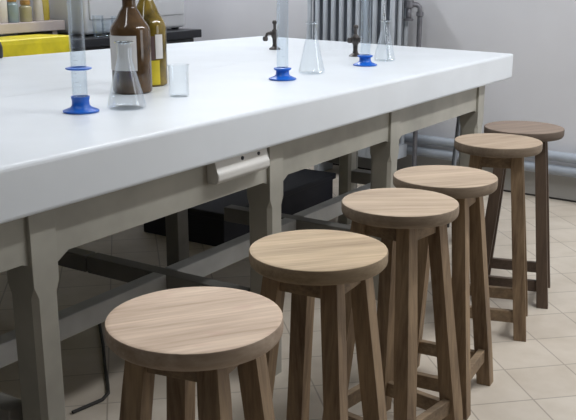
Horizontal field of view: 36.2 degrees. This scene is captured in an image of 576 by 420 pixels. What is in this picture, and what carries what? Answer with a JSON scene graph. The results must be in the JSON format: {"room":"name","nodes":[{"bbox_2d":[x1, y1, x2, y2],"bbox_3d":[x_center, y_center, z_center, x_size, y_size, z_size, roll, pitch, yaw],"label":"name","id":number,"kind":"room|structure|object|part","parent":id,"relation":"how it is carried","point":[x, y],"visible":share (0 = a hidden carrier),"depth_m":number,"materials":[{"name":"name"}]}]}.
{"room":"science classroom","nodes":[
{"label":"science classroom","id":0,"kind":"room"},
{"bbox_2d":[0,0,180,35],"bbox_3d":[-2.814,-1.254,4.026,0.150,3.000,7.000,10,18,32],"label":"wall","id":1,"kind":"structure","parent":0,"point":[17,1],"depth_m":5.61,"materials":[{"name":"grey paint"}]},
{"bbox_2d":[0,165,575,419],"bbox_3d":[0.755,0.606,3.085,18.000,0.100,18.000,-3,15,-10],"label":"floor","id":2,"kind":"structure","parent":0,"point":[535,378],"depth_m":3.27,"materials":[{"name":"beige tile"}]},
{"bbox_2d":[71,323,109,413],"bbox_3d":[-0.662,0.538,3.121,0.108,0.012,0.748,-1,15,-5],"label":"power cord","id":3,"kind":"object","parent":2,"relation":"on","point":[107,393],"visible":0.93,"depth_m":2.96,"materials":[{"name":"rubber"}]},
{"bbox_2d":[0,28,201,51],"bbox_3d":[-2.150,-0.331,4.527,0.640,0.955,4.700,10,18,32],"label":"countertop","id":4,"kind":"structure","parent":2,"relation":"on","point":[92,41],"depth_m":5.53,"materials":[{"name":"black laminate"}]},
{"bbox_2d":[0,19,64,34],"bbox_3d":[-2.247,-0.861,4.471,0.365,0.098,2.635,10,18,32],"label":"shelf","id":5,"kind":"object","parent":4,"relation":"on","point":[46,26],"visible":0.75,"depth_m":5.26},
{"bbox_2d":[0,0,7,22],"bbox_3d":[-1.674,-1.178,5.114,0.080,0.178,0.080,0,15,0],"label":"glass jar","id":6,"kind":"object","parent":5,"relation":"on","point":[3,3],"visible":1,"depth_m":5.10,"materials":[{"name":"glass"}]},
{"bbox_2d":[7,0,18,22],"bbox_3d":[-1.616,-1.175,5.160,0.068,0.148,0.068,0,15,0],"label":"glass jar","id":7,"kind":"object","parent":5,"relation":"on","point":[12,6],"visible":1,"depth_m":5.14,"materials":[{"name":"teal glass"}]},
{"bbox_2d":[19,0,32,21],"bbox_3d":[-1.563,-1.187,5.241,0.072,0.128,0.072,0,15,0],"label":"glass jar","id":8,"kind":"object","parent":5,"relation":"on","point":[25,10],"visible":1,"depth_m":5.21,"materials":[{"name":"beige glass"}]},
{"bbox_3d":[-1.563,-1.235,5.228,0.059,0.028,0.059,0,15,0],"label":"lid","id":9,"kind":"part","parent":8,"relation":"part of","materials":[{"name":"orange wood"}]},
{"bbox_2d":[33,0,43,20],"bbox_3d":[-1.512,-1.264,5.310,0.062,0.242,0.062,0,15,0],"label":"bottle","id":10,"kind":"object","parent":5,"relation":"on","point":[38,15],"visible":0.98,"depth_m":5.30,"materials":[{"name":"beige ceramic"}]},
{"bbox_2d":[42,0,49,19],"bbox_3d":[-1.512,-1.257,5.426,0.076,0.168,0.076,0,15,0],"label":"jar","id":11,"kind":"object","parent":5,"relation":"on","point":[45,3],"visible":0.49,"depth_m":5.41,"materials":[{"name":"plastic"}]},
{"bbox_2d":[0,34,70,56],"bbox_3d":[-2.046,-0.693,4.211,0.264,0.150,2.460,10,18,32],"label":"box","id":12,"kind":"object","parent":4,"relation":"on","point":[33,44],"visible":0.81,"depth_m":4.94,"materials":[{"name":"plastic"}]},
{"bbox_2d":[30,0,184,36],"bbox_3d":[-1.163,-1.593,5.795,0.552,0.820,0.960,10,18,32],"label":"fume hood","id":13,"kind":"object","parent":4,"relation":"on","point":[83,18],"visible":0.59,"depth_m":5.47,"materials":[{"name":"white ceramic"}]},
{"bbox_3d":[-0.971,-1.589,5.664,0.017,0.680,0.895,10,18,32],"label":"door","id":14,"kind":"part","parent":13,"relation":"part of","materials":[{"name":"clear glass"}]},
{"bbox_2d":[0,36,373,271],"bbox_3d":[-1.270,-0.138,3.842,1.468,0.940,4.663,10,18,32],"label":"table","id":15,"kind":"object","parent":2,"relation":"on","point":[27,74],"visible":0.12,"depth_m":3.98,"materials":[{"name":"white paint"}]},
{"bbox_2d":[0,42,2,57],"bbox_3d":[-1.418,-0.789,4.220,0.094,0.120,0.094,0,15,0],"label":"bottle","id":16,"kind":"object","parent":15,"relation":"on","point":[1,47],"visible":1,"depth_m":4.22,"materials":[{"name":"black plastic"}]},
{"bbox_3d":[-1.085,0.143,3.575,0.787,0.067,0.060,10,18,32],"label":"cross rail","id":17,"kind":"part","parent":15,"relation":"part of","materials":[{"name":"beige paint"}]},
{"bbox_3d":[-0.500,-0.093,3.914,0.074,0.816,0.074,10,18,32],"label":"leg","id":18,"kind":"part","parent":15,"relation":"part of","materials":[{"name":"beige paint"}]},
{"bbox_2d":[263,20,279,49],"bbox_3d":[-0.087,-0.933,4.689,0.095,0.153,0.062,0,15,0],"label":"tap","id":19,"kind":"object","parent":15,"relation":"on","point":[274,33],"visible":1,"depth_m":4.68,"materials":[{"name":"brown metal"}]},
{"bbox_3d":[-0.071,-0.917,4.693,0.040,0.092,0.040,0,15,0],"label":"stem","id":20,"kind":"part","parent":19,"relation":"part of","materials":[{"name":"brown metal"}]},
{"bbox_3d":[0.069,-0.357,5.424,0.636,0.067,0.060,10,18,32],"label":"cross rail","id":21,"kind":"part","parent":15,"relation":"part of","materials":[{"name":"beige paint"}]},
{"bbox_3d":[0.366,-0.441,5.201,0.074,0.816,0.074,10,18,32],"label":"leg","id":22,"kind":"part","parent":15,"relation":"part of","materials":[{"name":"beige paint"}]},
{"bbox_2d":[104,286,283,419],"bbox_3d":[-0.173,0.546,1.732,0.330,0.721,0.334,5,16,19],"label":"wooden stool","id":23,"kind":"object","parent":2,"relation":"on","point":[187,336],"visible":1,"depth_m":1.61,"materials":[{"name":"brown wood"}]},
{"bbox_3d":[-0.308,0.578,1.684,0.144,0.684,0.067,-6,16,-21],"label":"leg","id":24,"kind":"part","parent":23,"relation":"part of","materials":[{"name":"brown wood"}]},
{"bbox_3d":[-0.202,0.277,1.588,0.113,0.048,0.022,6,16,22],"label":"rail","id":25,"kind":"part","parent":23,"relation":"part of","materials":[{"name":"brown wood"}]},
{"bbox_3d":[-0.228,0.529,1.867,0.067,0.684,0.144,-6,16,-21],"label":"leg","id":26,"kind":"part","parent":23,"relation":"part of","materials":[{"name":"brown wood"}]},
{"bbox_3d":[-0.173,0.216,1.642,0.332,0.037,0.332,-6,16,-21],"label":"seat","id":27,"kind":"part","parent":23,"relation":"part of","materials":[{"name":"brown wood"}]},
{"bbox_3d":[-0.118,0.599,1.606,0.064,0.684,0.144,-6,16,-21],"label":"leg","id":28,"kind":"part","parent":23,"relation":"part of","materials":[{"name":"brown wood"}]},
{"bbox_3d":[-0.104,0.267,1.626,0.022,0.048,0.113,6,16,22],"label":"rail","id":29,"kind":"part","parent":23,"relation":"part of","materials":[{"name":"brown wood"}]},
{"bbox_3d":[-0.038,0.550,1.789,0.144,0.684,0.067,-6,16,-21],"label":"leg","id":30,"kind":"part","parent":23,"relation":"part of","materials":[{"name":"brown wood"}]},
{"bbox_2d":[144,169,335,245],"bbox_3d":[-0.251,-0.051,4.968,0.570,0.185,1.110,10,18,32],"label":"box","id":31,"kind":"object","parent":2,"relation":"on","point":[303,189],"visible":0.41,"depth_m":4.63,"materials":[{"name":"black paint"}]},
{"bbox_3d":[-0.251,-0.124,4.949,0.570,0.035,1.110,10,18,32],"label":"lid","id":32,"kind":"part","parent":31,"relation":"part of","materials":[{"name":"black paint"}]},
{"bbox_2d":[0,44,512,419],"bbox_3d":[-0.341,0.049,3.150,0.870,0.940,4.475,10,18,32],"label":"table","id":33,"kind":"object","parent":2,"relation":"on","point":[68,181],"visible":0.77,"depth_m":2.74,"materials":[{"name":"white paint"}]},
{"bbox_3d":[-0.974,0.467,2.379,0.729,0.067,0.060,10,18,32],"label":"cross rail","id":34,"kind":"part","parent":33,"relation":"part of","materials":[{"name":"beige paint"}]},
{"bbox_3d":[-0.608,0.381,2.159,0.092,0.816,0.078,10,18,32],"label":"leg","id":35,"kind":"part","parent":33,"relation":"part of","materials":[{"name":"beige paint"}]},
{"bbox_2d":[63,38,98,114],"bbox_3d":[-0.612,-0.499,2.548,0.106,0.432,0.106,0,15,0],"label":"cylinder","id":36,"kind":"object","parent":33,"relation":"on","point":[80,105],"visible":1,"depth_m":2.57,"materials":[{"name":"blue plastic"}]},
{"bbox_2d":[110,0,152,94],"bbox_3d":[-0.534,-0.585,2.980,0.136,0.374,0.136,0,15,0],"label":"bottle","id":37,"kind":"object","parent":33,"relation":"on","point":[131,64],"visible":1,"depth_m":2.94,"materials":[{"name":"brown glass"}]},
{"bbox_2d":[136,0,167,86],"bbox_3d":[-0.508,-0.648,3.175,0.135,0.394,0.136,0,15,0],"label":"bottle","id":38,"kind":"object","parent":33,"relation":"on","point":[147,9],"visible":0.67,"depth_m":3.14,"materials":[{"name":"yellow glass"}]},
{"bbox_3d":[-0.441,0.252,3.171,0.729,0.067,0.060,10,18,32],"label":"cross rail","id":39,"kind":"part","parent":33,"relation":"part of","materials":[{"name":"beige paint"}]},
{"bbox_3d":[-0.075,0.167,2.951,0.092,0.816,0.078,10,18,32],"label":"leg","id":40,"kind":"part","parent":33,"relation":"part of","materials":[{"name":"beige paint"}]},
{"bbox_2d":[269,19,295,80],"bbox_3d":[-0.021,-0.705,3.331,0.106,0.422,0.106,-3,15,-11],"label":"cylinder","id":41,"kind":"object","parent":33,"relation":"on","point":[282,73],"visible":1,"depth_m":3.35,"materials":[{"name":"blue plastic"}]},
{"bbox_3d":[0.027,0.064,3.867,0.729,0.067,0.060,10,18,32],"label":"cross rail","id":42,"kind":"part","parent":33,"relation":"part of","materials":[{"name":"beige paint"}]},
{"bbox_3d":[0.325,-0.327,4.778,0.077,0.816,0.078,10,18,32],"label":"leg","id":43,"kind":"part","parent":33,"relation":"part of","materials":[{"name":"beige paint"}]},
{"bbox_2d":[347,25,362,56],"bbox_3d":[0.329,-0.829,4.303,0.076,0.153,0.062,0,15,0],"label":"tap","id":44,"kind":"object","parent":33,"relation":"on","point":[355,39],"visible":0.98,"depth_m":4.29,"materials":[{"name":"brown metal"}]},
{"bbox_3d":[0.330,-0.813,4.307,0.040,0.092,0.040,0,15,0],"label":"stem","id":45,"kind":"part","parent":44,"relation":"part of","materials":[{"name":"brown metal"}]},
{"bbox_3d":[0.613,-0.143,4.634,0.611,0.067,0.060,10,18,32],"label":"cross rail","id":46,"kind":"part","parent":33,"relation":"part of","materials":[{"name":"beige paint"}]},
{"bbox_2d":[353,36,376,66],"bbox_3d":[0.341,-0.844,3.843,0.106,0.422,0.106,-6,16,-22],"label":"cylinder","id":47,"kind":"object","parent":33,"relation":"on","point":[364,59],"visible":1,"depth_m":3.87,"materials":[{"name":"blue plastic"}]},
{"bbox_3d":[0.393,-0.021,3.647,0.092,0.816,0.078,10,18,32],"label":"leg","id":48,"kind":"part","parent":33,"relation":"part of","materials":[{"name":"beige paint"}]},
{"bbox_3d":[0.908,-0.228,4.413,0.092,0.816,0.078,10,18,32],"label":"leg","id":49,"kind":"part","parent":33,"relation":"part of","materials":[{"name":"beige paint"}]},
{"bbox_2d":[249,229,387,419],"bbox_3d":[0.070,0.438,2.132,0.321,0.722,0.323,8,17,28],"label":"wooden stool","id":50,"kind":"object","parent":2,"relation":"on","point":[325,265],"visible":0.99,"depth_m":2.03,"materials":[{"name":"brown wood"}]},
{"bbox_3d":[-0.070,0.466,2.098,0.144,0.685,0.066,-4,16,-15],"label":"leg","id":51,"kind":"part","parent":50,"relation":"part of","materials":[{"name":"brown wood"}]},
{"bbox_3d":[0.034,0.167,1.992,0.113,0.048,0.022,8,17,28],"label":"rail","id":52,"kind":"part","parent":50,"relation":"part of","materials":[{"name":"brown wood"}]},
{"bbox_3d":[0.030,0.419,2.272,0.064,0.685,0.144,-4,16,-15],"label":"leg","id":53,"kind":"part","parent":50,"relation":"part of","materials":[{"name":"brown wood"}]},
{"bbox_3d":[0.070,0.107,2.043,0.324,0.037,0.320,-4,16,-15],"label":"seat","id":54,"kind":"part","parent":50,"relation":"part of","materials":[{"name":"brown wood"}]},
{"bbox_3d":[0.110,0.492,2.002,0.063,0.685,0.144,-4,16,-15],"label":"leg","id":55,"kind":"part","parent":50,"relation":"part of","materials":[{"name":"brown wood"}]},
{"bbox_3d":[0.135,0.159,2.020,0.022,0.048,0.113,8,17,28],"label":"rail","id":56,"kind":"part","parent":50,"relation":"part of","materials":[{"name":"brown wood"}]},
{"bbox_3d":[0.210,0.445,2.176,0.144,0.685,0.063,-4,16,-15],"label":"leg","id":57,"kind":"part","parent":50,"relation":"part of","materials":[{"name":"brown wood"}]},
{"bbox_2d":[307,0,408,170],"bbox_3d":[0.448,-0.863,5.835,0.696,1.300,0.204,11,19,36],"label":"radiator","id":58,"kind":"object","parent":2,"relation":"on","point":[336,19],"visible":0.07,"depth_m":5.66,"materials":[{"name":"grey metal"}]},
{"bbox_2d":[322,188,462,419],"bbox_3d":[0.309,0.328,2.521,0.321,0.730,0.319,13,20,40],"label":"wooden stool","id":59,"kind":"object","parent":2,"relation":"on","point":[401,217],"visible":0.84,"depth_m":2.45,"materials":[{"name":"brown wood"}]},
{"bbox_3d":[0.164,0.349,2.516,0.144,0.693,0.065,-1,15,-4],"label":"leg","id":60,"kind":"part","parent":59,"relation":"part of","materials":[{"name":"brown wood"}]},
{"bbox_3d":[0.260,0.051,2.388,0.113,0.048,0.022,13,20,39],"label":"rail","id":61,"kind":"part","parent":59,"relation":"part of","materials":[{"name":"brown wood"}]},
{"bbox_3d":[0.299,0.308,2.666,0.068,0.693,0.144,-1,15,-4],"label":"leg","id":62,"kind":"part","parent":59,"relation":"part of","materials":[{"name":"brown wood"}]},
{"bbox_3d":[0.308,-0.007,2.431,0.322,0.037,0.318,-1,15,-4],"label":"seat","id":63,"kind":"part","parent":59,"relation":"part of","materials":[{"name":"brown wood"}]},
{"bbox_3d":[0.319,0.384,2.386,0.065,0.693,0.144,-1,15,-4],"label":"leg","id":64,"kind":"part","parent":59,"relation":"part of","materials":[{"name":"brown wood"}]},
{"bbox_3d":[0.365,0.049,2.395,0.022,0.048,0.113,13,20,39],"label":"rail","id":65,"kind":"part","parent":59,"relation":"part of","materials":[{"name":"brown wood"}]},
{"bbox_3d":[0.454,0.343,2.536,0.144,0.693,0.067,-1,15,-4],"label":"leg","id":66,"kind":"part","parent":59,"relation":"part of","materials":[{"name":"brown wood"}]},
{"bbox_2d":[404,0,423,166],"bbox_3d":[0.790,-0.751,5.669,0.124,1.170,0.064,0,15,0],"label":"riser pipe","id":67,"kind":"object","parent":2,"relation":"on","point":[408,4],"visible":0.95,"depth_m":5.54,"materials":[{"name":"grey metal"}]},
{"bbox_3d":[0.760,-1.239,5.537,0.034,0.070,0.034,0,15,0],"label":"valve stem","id":68,"kind":"part","parent":67,"relation":"part of","materials":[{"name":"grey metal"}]},
{"bbox_2d":[393,165,497,419],"bbox_3d":[0.489,0.245,2.831,0.322,0.729,0.318,8,17,28],"label":"wooden stool","id":69,"kind":"object","parent":2,"relation":"on","point":[468,186],"visible":0.7,"depth_m":2.76,"materials":[{"name":"brown wood"}]},
{"bbox_3d":[0.447,0.227,2.969,0.063,0.692,0.144,-5,16,-16],"label":"leg","id":70,"kind":"part","parent":69,"relation":"part of","materials":[{"name":"brown wood"}]},
{"bbox_3d":[0.489,-0.089,2.739,0.320,0.037,0.320,-5,16,-16],"label":"seat","id":71,"kind":"part","parent":69,"relation":"part of","materials":[{"name":"brown wood"}]},
{"bbox_3d":[0.531,0.299,2.701,0.064,0.692,0.144,-5,16,-16],"label":"leg","id":72,"kind":"part","parent":69,"relation":"part of","materials":[{"name":"brown wood"}]},
{"bbox_3d":[0.555,-0.037,2.718,0.022,0.048,0.113,8,17,27],"label":"rail","id":73,"kind":"part","parent":69,"relation":"part of","materials":[{"name":"brown wood"}]},
{"bbox_3d":[0.628,0.252,2.876,0.144,0.692,0.067,-5,16,-16],"label":"leg","id":74,"kind":"part","parent":69,"relation":"part of","materials":[{"name":"brown wood"}]},
{"bbox_2d":[447,116,459,227],"bbox_3d":[0.899,-0.305,4.727,0.032,0.804,0.144,13,20,39],"label":"rod","id":75,"kind":"object","parent":2,"relation":"on","point":[457,131],"visible":0.37,"depth_m":4.72,"materials":[{"name":"grey metal"}]},
{"bbox_2d":[451,133,542,341],"bbox_3d":[0.786,0.093,3.389,0.323,0.731,0.321,4,16,14],"label":"wooden stool","id":76,"kind":"object","parent":2,"relation":"on","point":[492,150],"visible":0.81,"depth_m":3.25,"materials":[{"name":"brown wood"}]},
{"bbox_3d":[0.660,0.129,3.327,0.144,0.694,0.064,-8,17,-28],"label":"leg","id":77,"kind":"part","parent":76,"relation":"part of","materials":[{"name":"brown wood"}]},
{"bbox_3d":[0.766,-0.181,3.242,0.113,0.048,0.022,4,16,15],"label":"rail","id":78,"kind":"part","parent":76,"relation":"part of","materials":[{"name":"brown wood"}]},
{"bbox_3d":[0.787,-0.242,3.300,0.320,0.037,0.324,-8,17,-28],"label":"seat","id":79,"kind":"part","parent":76,"relation":"part of","materials":[{"name":"brown wood"}]},
{"bbox_3d":[0.858,0.144,3.272,0.066,0.694,0.144,-8,17,-28],"label":"leg","id":80,"kind":"part","parent":76,"relation":"part of","materials":[{"name":"brown wood"}]},
{"bbox_3d":[0.914,0.092,3.463,0.144,0.694,0.066,-8,17,-28],"label":"leg","id":81,"kind":"part","parent":76,"relation":"part of","materials":[{"name":"brown wood"}]},
{"bbox_2d":[484,121,564,308],"bbox_3d":[0.971,0.008,3.715,0.321,0.725,0.322,4,16,16],"label":"wooden stool","id":82,"kind":"object","parent":2,"relation":"on","point":[544,132],"visible":0.7,"depth_m":3.61,"materials":[{"name":"brown wood"}]},
{"bbox_3d":[0.840,0.043,3.656,0.144,0.688,0.065,-8,17,-26],"label":"leg","id":83,"kind":"part","parent":82,"relation":"part of","materials":[{"name":"brown wood"}]},
{"bbox_3d":[0.904,-0.008,3.845,0.065,0.688,0.144,-8,17,-26],"label":"leg","id":84,"kind":"part","parent":82,"relation":"part of","materials":[{"name":"brown wood"}]},
{"bbox_3d":[0.969,-0.324,3.625,0.320,0.037,0.324,-8,17,-26],"label":"seat","id":85,"kind":"part","parent":82,"relation":"part of","materials":[{"name":"brown wood"}]},
{"bbox_3d":[1.036,0.060,3.595,0.063,0.688,0.144,-8,17,-26],"label":"leg","id":86,"kind":"part","parent":82,"relation":"part of","materials":[{"name":"brown wood"}]},
{"bbox_3d":[1.100,0.009,3.784,0.144,0.688,0.065,-8,17,-26],"label":"leg","id":87,"kind":"part","parent":82,"relation":"part of","materials":[{"name":"brown wood"}]},
{"bbox_2d":[181,0,575,177],"bbox_3d":[2.176,-1.430,4.674,7.500,3.000,0.150,11,19,36],"label":"wall","id":88,"kind":"structure","parent":0,"point":[540,35],"depth_m":5.42,"materials":[{"name":"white paint"}]},
{"bbox_2d":[333,154,575,202],"bbox_3d":[2.136,-0.036,4.980,7.480,0.150,0.006,11,19,36],"label":"baseboard","id":89,"kind":"structure","parent":88,"relation":"attached to","point":[563,187],"depth_m":5.46,"materials":[{"name":"grey paint"}]},
{"bbox_2d":[404,133,575,163],"bbox_3d":[2.100,-0.223,4.897,7.300,0.059,0.081,11,19,36],"label":"pipe","id":90,"kind":"object","parent":88,"relation":"attached to","point":[556,156],"visible":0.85,"depth_m":5.65,"materials":[{"name":"white metal"}]},
{"bbox_2d":[407,145,575,177],"bbox_3d":[2.100,-0.145,4.918,7.300,0.059,0.081,11,19,36],"label":"pipe","id":91,"kind":"object","parent":88,"relation":"attached to","point":[553,169],"visible":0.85,"depth_m":5.37,"materials":[{"name":"white metal"}]}
]}

